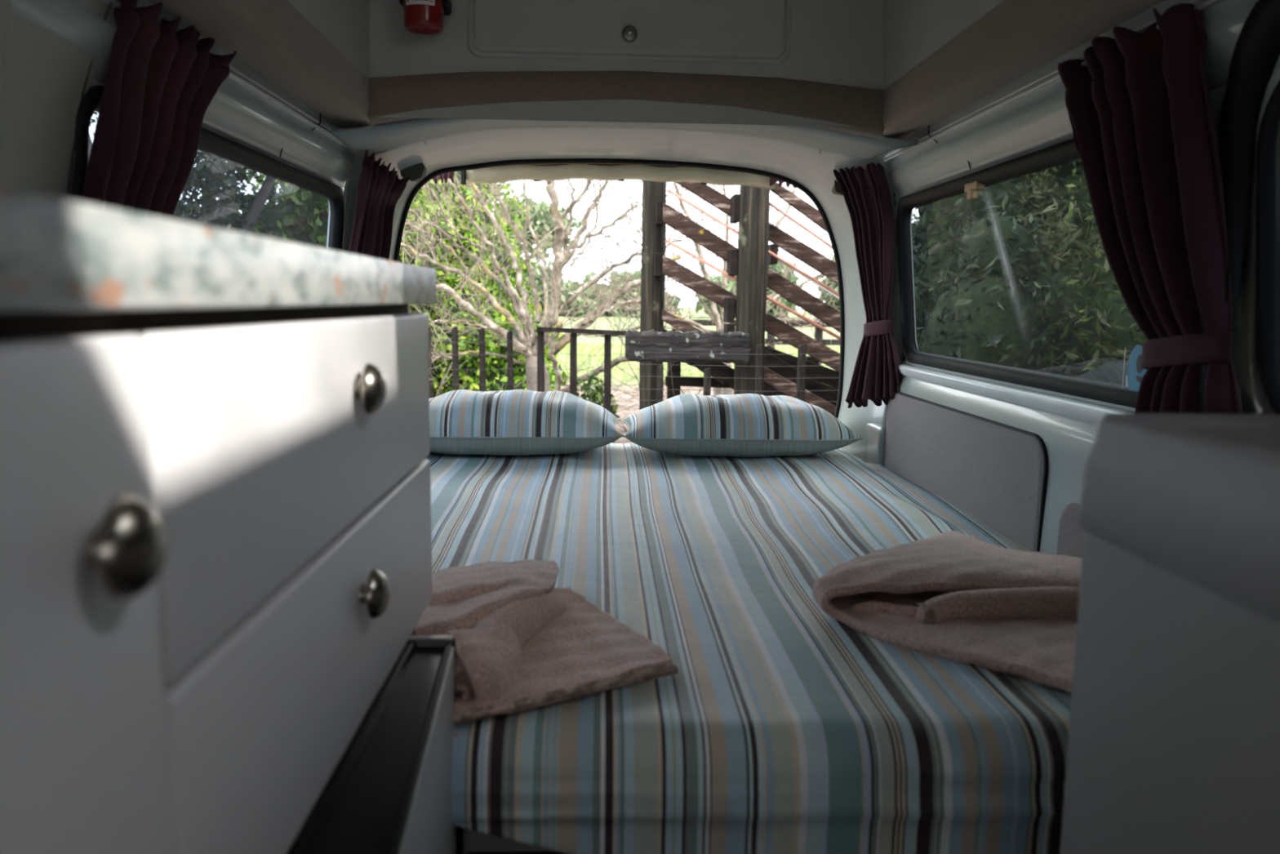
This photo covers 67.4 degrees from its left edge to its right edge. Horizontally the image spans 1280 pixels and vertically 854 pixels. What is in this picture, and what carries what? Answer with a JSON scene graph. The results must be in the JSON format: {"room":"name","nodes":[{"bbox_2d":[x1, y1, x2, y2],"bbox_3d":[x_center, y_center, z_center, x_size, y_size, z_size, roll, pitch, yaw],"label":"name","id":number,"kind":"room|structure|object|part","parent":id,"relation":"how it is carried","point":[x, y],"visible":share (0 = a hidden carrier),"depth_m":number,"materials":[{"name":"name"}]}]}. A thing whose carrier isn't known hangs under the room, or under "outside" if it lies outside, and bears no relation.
{"room":"vehicle interior","nodes":[
{"label":"vehicle interior","id":0,"kind":"room"},
{"bbox_2d":[10,0,354,199],"bbox_3d":[-0.722,0.150,0.579,0.114,1.335,4.165,0,7,-2],"label":"wall","id":1,"kind":"structure","parent":0,"point":[237,113],"depth_m":1.76,"materials":[{"name":"paint"}]},
{"bbox_2d":[0,0,11,186],"bbox_3d":[-0.688,-0.160,0.367,0.098,0.685,1.505,0,7,-2],"label":"trim","id":2,"kind":"structure","parent":1,"relation":"attached to","point":[5,5],"depth_m":1.07,"materials":[{"name":"grey plastic"}]},
{"bbox_2d":[1,0,115,198],"bbox_3d":[-0.681,-0.134,-0.040,0.088,0.560,2.810,0,7,-2],"label":"trim","id":3,"kind":"structure","parent":1,"relation":"attached to","point":[45,72],"depth_m":1.17,"materials":[{"name":"grey plastic"}]},
{"bbox_2d":[69,0,113,192],"bbox_3d":[-0.720,-0.436,1.262,0.066,0.255,0.022,-3,9,-28],"label":"trim","id":4,"kind":"structure","parent":1,"relation":"attached to","point":[110,2],"depth_m":1.26,"materials":[{"name":"grey plastic"}]},
{"bbox_2d":[80,0,236,219],"bbox_3d":[-0.701,-0.401,1.410,0.092,0.386,0.379,1,7,2],"label":"curtain","id":5,"kind":"object","parent":1,"relation":"hanging from","point":[161,82],"visible":0.73,"depth_m":1.36,"materials":[{"name":"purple fabric"}]},
{"bbox_2d":[70,84,344,251],"bbox_3d":[-0.786,-0.324,1.917,0.072,0.440,1.305,0,7,-2],"label":"window","id":6,"kind":"structure","parent":1,"relation":"in","point":[232,185],"depth_m":1.88,"materials":[{"name":"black glass"}]},
{"bbox_2d":[102,0,346,157],"bbox_3d":[-0.675,-0.432,0.501,0.041,0.131,4.160,0,7,-2],"label":"trim","id":7,"kind":"structure","parent":1,"relation":"attached to","point":[235,74],"depth_m":1.89,"materials":[{"name":"metal"}]},
{"bbox_2d":[342,126,904,462],"bbox_3d":[-0.047,-0.383,2.794,1.603,1.231,0.400,0,7,-2],"label":"door frame","id":8,"kind":"structure","parent":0,"point":[810,169],"depth_m":2.74,"materials":[{"name":"paint"}]},
{"bbox_2d":[460,163,776,189],"bbox_3d":[-0.059,-0.921,3.278,1.201,0.159,0.671,0,7,-2],"label":"tailgate","id":9,"kind":"object","parent":8,"relation":"attached to","point":[556,171],"visible":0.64,"depth_m":3.47,"materials":[{"name":"beige paint"}]},
{"bbox_2d":[431,172,453,183],"bbox_3d":[-0.702,-0.908,3.384,0.087,0.097,0.031,0,7,-2],"label":"curtain","id":10,"kind":"object","parent":9,"relation":"hanging from","point":[450,175],"visible":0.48,"depth_m":3.39,"materials":[{"name":"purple fabric"}]},
{"bbox_3d":[-0.057,-0.905,3.220,1.200,0.070,0.540,0,7,-2],"label":"panel","id":11,"kind":"part","parent":9,"relation":"part of","materials":[{"name":"beige plastic"}]},
{"bbox_2d":[769,177,795,187],"bbox_3d":[0.528,-0.916,3.433,0.127,0.117,0.030,0,7,-2],"label":"curtain","id":12,"kind":"object","parent":9,"relation":"hanging from","point":[772,180],"visible":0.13,"depth_m":3.44,"materials":[{"name":"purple fabric"}]},
{"bbox_2d":[365,0,884,126],"bbox_3d":[0.053,-0.732,0.281,1.180,0.780,3.744,0,7,-2],"label":"overhead cabinet","id":13,"kind":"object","parent":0,"point":[833,42],"depth_m":2.16,"materials":[{"name":"white plastic"}]},
{"bbox_2d":[146,0,372,128],"bbox_3d":[-0.602,-0.510,0.413,0.135,0.094,4.000,0,7,-2],"label":"trim","id":14,"kind":"structure","parent":13,"relation":"attached to","point":[272,38],"depth_m":1.66,"materials":[{"name":"carpet"}]},
{"bbox_2d":[399,0,451,34],"bbox_3d":[-0.459,-1.042,2.024,0.100,0.392,0.160,0,7,-2],"label":"fire extinguisher","id":15,"kind":"object","parent":13,"relation":"attached to","point":[420,16],"visible":1,"depth_m":2.02,"materials":[{"name":"red metal"}]},
{"bbox_2d":[367,71,884,137],"bbox_3d":[-0.025,-0.739,2.193,1.168,0.132,0.060,0,7,-2],"label":"trim","id":16,"kind":"structure","parent":13,"relation":"attached to","point":[861,108],"depth_m":2.16,"materials":[{"name":"carpet"}]},
{"bbox_2d":[467,0,791,64],"bbox_3d":[-0.019,-1.040,2.107,0.722,0.447,0.035,0,7,-2],"label":"door","id":17,"kind":"structure","parent":13,"relation":"in","point":[697,31],"depth_m":2.13,"materials":[{"name":"white plastic"}]},
{"bbox_3d":[-0.023,-0.870,2.122,0.035,0.035,0.020,0,7,-2],"label":"knob","id":18,"kind":"part","parent":17,"relation":"part of","materials":[{"name":"silver metal"}]},
{"bbox_2d":[859,0,1166,149],"bbox_3d":[0.691,-0.498,0.467,0.132,0.102,4.000,0,7,-2],"label":"trim","id":19,"kind":"structure","parent":13,"relation":"attached to","point":[1015,38],"depth_m":1.61,"materials":[{"name":"plastic"}]},
{"bbox_2d":[331,118,918,159],"bbox_3d":[-0.036,-0.735,2.329,1.550,0.131,0.510,0,7,-2],"label":"ceiling","id":20,"kind":"structure","parent":0,"point":[376,138],"depth_m":2.42,"materials":[{"name":"plastic"}]},
{"bbox_2d":[348,150,409,260],"bbox_3d":[-0.706,-0.455,2.601,0.136,0.538,0.224,4,8,25],"label":"curtain","id":21,"kind":"object","parent":20,"relation":"hanging from","point":[380,189],"visible":0.57,"depth_m":2.57,"materials":[{"name":"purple fabric"}]},
{"bbox_2d":[833,162,902,408],"bbox_3d":[0.645,-0.378,2.650,0.136,0.669,0.278,-3,8,-25],"label":"curtain","id":22,"kind":"object","parent":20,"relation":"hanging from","point":[877,376],"visible":0.99,"depth_m":2.66,"materials":[{"name":"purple fabric"}]},
{"bbox_2d":[287,0,1004,88],"bbox_3d":[0.054,-0.812,0.279,1.200,0.600,3.760,0,7,-2],"label":"ceiling","id":23,"kind":"structure","parent":0,"point":[913,30],"depth_m":1.93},
{"bbox_2d":[885,0,1279,554],"bbox_3d":[0.790,0.159,0.646,0.114,1.335,4.175,0,7,-2],"label":"wall","id":24,"kind":"structure","parent":0,"point":[1039,120],"depth_m":1.69,"materials":[{"name":"paint"}]},
{"bbox_2d":[865,422,886,465],"bbox_3d":[0.671,0.118,2.849,0.033,0.280,0.360,0,7,-2],"label":"trim","id":25,"kind":"structure","parent":24,"relation":"attached to","point":[876,433],"depth_m":2.69,"materials":[{"name":"paint"}]},
{"bbox_2d":[884,391,1048,551],"bbox_3d":[0.699,0.152,2.196,0.019,0.392,0.955,0,7,-2],"label":"wall panel","id":26,"kind":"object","parent":24,"relation":"attached to","point":[995,472],"depth_m":2.02,"materials":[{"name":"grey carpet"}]},
{"bbox_2d":[896,138,1147,423],"bbox_3d":[0.750,-0.293,1.952,0.075,0.474,1.385,0,7,-2],"label":"window","id":27,"kind":"structure","parent":24,"relation":"in","point":[1005,273],"depth_m":1.91,"materials":[{"name":"black glass"}]},
{"bbox_2d":[883,0,1226,169],"bbox_3d":[0.757,-0.422,0.560,0.041,0.131,4.160,0,7,-2],"label":"trim","id":28,"kind":"structure","parent":24,"relation":"attached to","point":[1052,77],"depth_m":1.83,"materials":[{"name":"metal"}]},
{"bbox_2d":[1056,502,1084,558],"bbox_3d":[0.740,0.340,1.125,0.015,0.298,1.088,0,7,-2],"label":"trim","id":29,"kind":"structure","parent":24,"relation":"attached to","point":[1070,535],"depth_m":1.60,"materials":[{"name":"grey carpet"}]},
{"bbox_2d":[1057,3,1242,413],"bbox_3d":[0.706,-0.238,1.387,0.095,0.652,0.516,0,8,-7],"label":"curtain","id":30,"kind":"object","parent":24,"relation":"hanging from","point":[1140,109],"visible":0.88,"depth_m":1.31,"materials":[{"name":"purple fabric"}]},
{"bbox_2d":[1198,0,1279,413],"bbox_3d":[0.763,0.269,0.500,0.055,1.395,1.640,0,7,-2],"label":"trim","id":31,"kind":"structure","parent":24,"relation":"attached to","point":[1256,52],"depth_m":1.20,"materials":[{"name":"black rubber"}]},
{"bbox_2d":[1255,80,1279,413],"bbox_3d":[0.810,-0.113,0.389,0.081,0.458,1.635,0,7,-2],"label":"window","id":32,"kind":"structure","parent":24,"relation":"in","point":[1268,147],"depth_m":1.18,"materials":[{"name":"black glass"}]},
{"bbox_2d":[1274,122,1279,374],"bbox_3d":[0.795,-0.112,0.368,0.049,0.455,1.595,0,7,-2],"label":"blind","id":33,"kind":"object","parent":32,"relation":"attached to","point":[1277,125],"depth_m":1.16,"materials":[{"name":"black fabric"}]},
{"bbox_3d":[0.019,0.809,0.865,1.500,0.030,4.500,0,7,-2],"label":"floor","id":34,"kind":"structure","parent":0,"visible":0},
{"bbox_2d":[0,304,432,853],"bbox_3d":[-0.413,0.435,0.128,0.472,0.893,1.973,0,7,-2],"label":"base cabinet","id":35,"kind":"object","parent":34,"relation":"on","point":[215,536],"visible":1,"depth_m":0.45,"materials":[{"name":"white laminate"}]},
{"bbox_3d":[-0.211,0.409,0.228,0.018,0.844,0.462,0,7,-2],"label":"door","id":36,"kind":"part","parent":35,"relation":"part of","materials":[{"name":"white laminate"}]},
{"bbox_3d":[-0.195,0.046,0.368,0.022,0.040,0.040,0,7,-2],"label":"knob","id":37,"kind":"part","parent":35,"relation":"part of","materials":[{"name":"silver metal"}]},
{"bbox_2d":[0,186,436,312],"bbox_3d":[-0.424,-0.028,0.070,0.478,0.038,1.980,0,7,-2],"label":"countertop","id":38,"kind":"structure","parent":35,"relation":"on","point":[56,254],"depth_m":0.40,"materials":[{"name":"white stone"}]},
{"bbox_3d":[-0.230,-0.004,0.742,0.018,0.158,0.656,0,7,-2],"label":"drawer","id":39,"kind":"part","parent":35,"relation":"part of","materials":[{"name":"white laminate"}]},
{"bbox_3d":[-0.232,0.159,0.763,0.018,0.162,0.656,0,7,-2],"label":"drawer","id":40,"kind":"part","parent":35,"relation":"part of","materials":[{"name":"white laminate"}]},
{"bbox_3d":[-0.210,-0.030,0.752,0.022,0.040,0.040,0,7,-2],"label":"knob","id":41,"kind":"part","parent":35,"relation":"part of","materials":[{"name":"silver metal"}]},
{"bbox_2d":[289,635,457,853],"bbox_3d":[-0.386,0.527,0.682,0.492,0.558,0.644,0,7,-2],"label":"fridge","id":42,"kind":"object","parent":35,"relation":"in","point":[390,792],"visible":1,"depth_m":0.74,"materials":[{"name":"black plastic"}]},
{"bbox_3d":[-0.212,0.134,0.771,0.022,0.040,0.040,0,7,-2],"label":"knob","id":43,"kind":"part","parent":35,"relation":"part of","materials":[{"name":"silver metal"}]},
{"bbox_2d":[457,826,567,853],"bbox_3d":[-0.026,0.471,2.012,1.450,0.330,2.015,0,7,-2],"label":"bed base","id":44,"kind":"object","parent":34,"relation":"on","point":[460,828],"visible":0.02,"depth_m":0.99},
{"bbox_2d":[424,442,1071,853],"bbox_3d":[-0.023,0.306,1.967,1.450,0.280,2.041,0,7,-2],"label":"mattress","id":45,"kind":"object","parent":44,"relation":"on","point":[782,726],"visible":0.49,"depth_m":1.05,"materials":[{"name":"fabric"}]},
{"bbox_2d":[429,389,623,455],"bbox_3d":[-0.384,-0.021,2.747,0.668,0.175,0.382,0,7,-2],"label":"pillow","id":46,"kind":"object","parent":45,"relation":"on","point":[515,422],"visible":0.73,"depth_m":2.59,"materials":[{"name":"multicoloured fabric"}]},
{"bbox_2d":[414,559,678,737],"bbox_3d":[-0.167,0.242,1.195,0.302,0.081,0.429,-3,8,-27],"label":"towel","id":47,"kind":"object","parent":45,"relation":"on","point":[523,642],"visible":0.84,"depth_m":1.11,"materials":[{"name":"beige fabric"}]},
{"bbox_2d":[622,393,862,457],"bbox_3d":[0.274,-0.013,2.770,0.654,0.169,0.371,0,7,-2],"label":"pillow","id":48,"kind":"object","parent":45,"relation":"on","point":[744,424],"visible":1,"depth_m":2.61,"materials":[{"name":"fabric"}]},
{"bbox_2d":[812,530,1081,693],"bbox_3d":[0.494,0.226,1.369,0.409,0.071,0.637,5,9,29],"label":"towel","id":49,"kind":"object","parent":45,"relation":"on","point":[950,595],"visible":0.87,"depth_m":1.27,"materials":[{"name":"beige fabric"}]},
{"bbox_2d":[1060,413,1279,853],"bbox_3d":[0.545,0.483,0.129,0.390,0.822,1.326,0,7,-2],"label":"cabinet","id":50,"kind":"object","parent":34,"relation":"on","point":[1174,746],"visible":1,"depth_m":0.61,"materials":[{"name":"plastic"}]},
{"bbox_3d":[0.550,0.119,0.082,0.390,0.087,1.326,0,7,-2],"label":"lid","id":51,"kind":"part","parent":50,"relation":"part of","materials":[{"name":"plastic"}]},
{"label":"outside","id":52,"kind":"structure","parent":0,"visible":0},
{"bbox_2d":[533,306,839,443],"bbox_3d":[-5.096,-15.120,126.003,300.000,0.292,266.000,0,7,-2],"label":"ground","id":53,"kind":"structure","parent":52,"point":[581,339],"depth_m":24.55,"materials":[{"name":"plant"}]},
{"bbox_2d":[343,171,567,397],"bbox_3d":[-2.815,-2.005,11.500,4.033,4.655,2.915,0,7,-2],"label":"bush","id":54,"kind":"object","parent":53,"relation":"on","point":[496,376],"visible":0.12,"depth_m":10.85,"materials":[{"name":"green plant"}]},
{"bbox_2d":[427,326,537,398],"bbox_3d":[-1.409,-0.224,8.004,1.153,1.224,0.072,0,7,-2],"label":"wire fence","id":55,"kind":"object","parent":53,"relation":"on","point":[509,341],"visible":0.48,"depth_m":7.95,"materials":[{"name":"black metal"}]},
{"bbox_2d":[498,258,564,315],"bbox_3d":[-16.678,-12.215,86.729,20.164,7.906,11.409,0,7,-2],"label":"trees","id":56,"kind":"object","parent":53,"relation":"on","point":[537,272],"visible":0.03,"depth_m":84.25,"materials":[{"name":"green plant"}]},
{"bbox_2d":[501,193,582,311],"bbox_3d":[-6.325,-10.362,59.150,5.688,7.977,4.876,0,7,-2],"label":"tree","id":57,"kind":"object","parent":53,"relation":"on","point":[544,211],"visible":0.27,"depth_m":57.73,"materials":[{"name":"green plant"}]},
{"bbox_3d":[-6.878,-9.578,59.031,0.543,6.440,0.152,0,7,-2],"label":"stem","id":58,"kind":"part","parent":57,"relation":"part of","materials":[{"name":"green plant"}]},
{"bbox_2d":[536,326,639,412],"bbox_3d":[-0.425,-0.205,7.926,0.850,1.230,0.110,0,7,-2],"label":"fence panel","id":59,"kind":"object","parent":53,"relation":"on","point":[540,331],"visible":0.57,"depth_m":7.88,"materials":[{"name":"metal"}]},
{"bbox_3d":[-0.419,-0.777,7.820,0.841,0.068,0.050,0,7,-2],"label":"rail","id":60,"kind":"part","parent":59,"relation":"part of","materials":[{"name":"metal"}]},
{"bbox_2d":[400,171,792,395],"bbox_3d":[-0.934,-1.737,8.798,4.149,4.128,3.730,5,9,30],"label":"bare tree","id":61,"kind":"object","parent":53,"relation":"on","point":[527,338],"visible":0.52,"depth_m":8.96,"materials":[{"name":"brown plant"}]},
{"bbox_2d":[577,371,621,443],"bbox_3d":[-0.413,-0.060,8.642,0.487,0.868,0.446,0,7,-2],"label":"shrub","id":62,"kind":"object","parent":53,"relation":"on","point":[598,391],"visible":0.25,"depth_m":8.57,"materials":[{"name":"green plant"}]},
{"bbox_2d":[539,271,682,317],"bbox_3d":[-5.144,-11.368,87.076,18.559,5.407,11.046,0,7,-2],"label":"trees","id":63,"kind":"object","parent":53,"relation":"on","point":[579,301],"visible":0.18,"depth_m":83.27,"materials":[{"name":"green plant"}]},
{"bbox_2d":[422,271,831,443],"bbox_3d":[0.546,-0.610,10.821,9.844,2.318,7.115,0,8,-6],"label":"twigs","id":64,"kind":"object","parent":53,"relation":"on","point":[446,375],"visible":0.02,"depth_m":10.99,"materials":[{"name":"brown plant"}]},
{"bbox_2d":[546,179,839,395],"bbox_3d":[1.366,-2.268,12.146,5.251,5.382,3.633,-1,8,-11],"label":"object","id":65,"kind":"object","parent":53,"relation":"on","point":[715,317],"visible":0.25,"depth_m":11.93,"materials":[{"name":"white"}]},
{"bbox_2d":[604,268,798,318],"bbox_3d":[5.411,-11.099,87.383,19.030,6.567,11.497,0,7,-2],"label":"trees","id":66,"kind":"object","parent":53,"relation":"on","point":[713,277],"visible":0.11,"depth_m":83.88,"materials":[{"name":"green plant"}]},
{"bbox_2d":[624,180,839,416],"bbox_3d":[1.191,-0.999,7.899,2.672,3.850,2.325,0,7,-2],"label":"staircase","id":67,"kind":"structure","parent":53,"relation":"on","point":[749,261],"depth_m":7.18,"materials":[{"name":"brown wood"}]},
{"bbox_3d":[0.101,-1.182,7.462,0.198,3.400,0.182,0,7,-2],"label":"post","id":68,"kind":"part","parent":67,"relation":"part of","materials":[{"name":"brown wood"}]},
{"bbox_3d":[0.316,-0.207,9.081,0.120,0.950,0.120,0,7,-2],"label":"leg","id":69,"kind":"part","parent":67,"relation":"part of","materials":[{"name":"brown wood"}]},
{"bbox_3d":[0.820,-1.114,7.013,0.236,3.400,0.217,0,7,-2],"label":"post","id":70,"kind":"part","parent":67,"relation":"part of","materials":[{"name":"brown wood"}]},
{"bbox_3d":[1.619,-0.198,9.135,0.120,0.950,0.120,0,7,-2],"label":"leg","id":71,"kind":"part","parent":67,"relation":"part of","materials":[{"name":"brown wood"}]},
{"bbox_2d":[640,343,839,403],"bbox_3d":[0.858,0.000,6.711,1.733,1.172,0.072,0,7,-2],"label":"wire fence","id":72,"kind":"object","parent":53,"relation":"on","point":[802,353],"visible":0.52,"depth_m":6.64,"materials":[{"name":"black metal"}]},
{"bbox_2d":[671,316,839,365],"bbox_3d":[2.267,-1.234,16.116,3.491,1.200,0.170,0,7,-2],"label":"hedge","id":73,"kind":"object","parent":53,"relation":"on","point":[818,332],"visible":0.06,"depth_m":16.00,"materials":[{"name":"green plant"}]},
{"bbox_3d":[2.276,-1.722,15.991,3.491,0.100,0.050,0,7,-2],"label":"rail","id":74,"kind":"part","parent":73,"relation":"part of","materials":[{"name":"brown wood"}]},
{"bbox_3d":[2.192,-1.238,16.137,0.120,1.200,0.120,0,7,-2],"label":"post","id":75,"kind":"part","parent":73,"relation":"part of","materials":[{"name":"brown wood"}]},
{"bbox_3d":[2.272,-1.424,16.030,3.491,0.100,0.050,0,7,-2],"label":"rail","id":76,"kind":"part","parent":73,"relation":"part of","materials":[{"name":"brown wood"}]},
{"bbox_3d":[2.998,-1.232,16.171,0.120,1.200,0.120,0,7,-2],"label":"post","id":77,"kind":"part","parent":73,"relation":"part of","materials":[{"name":"brown wood"}]},
{"bbox_2d":[715,248,839,318],"bbox_3d":[15.513,-12.614,87.767,17.838,8.914,11.185,0,7,-2],"label":"trees","id":78,"kind":"object","parent":53,"relation":"on","point":[777,268],"visible":0.03,"depth_m":85.37,"materials":[{"name":"green plant"}]}
]}

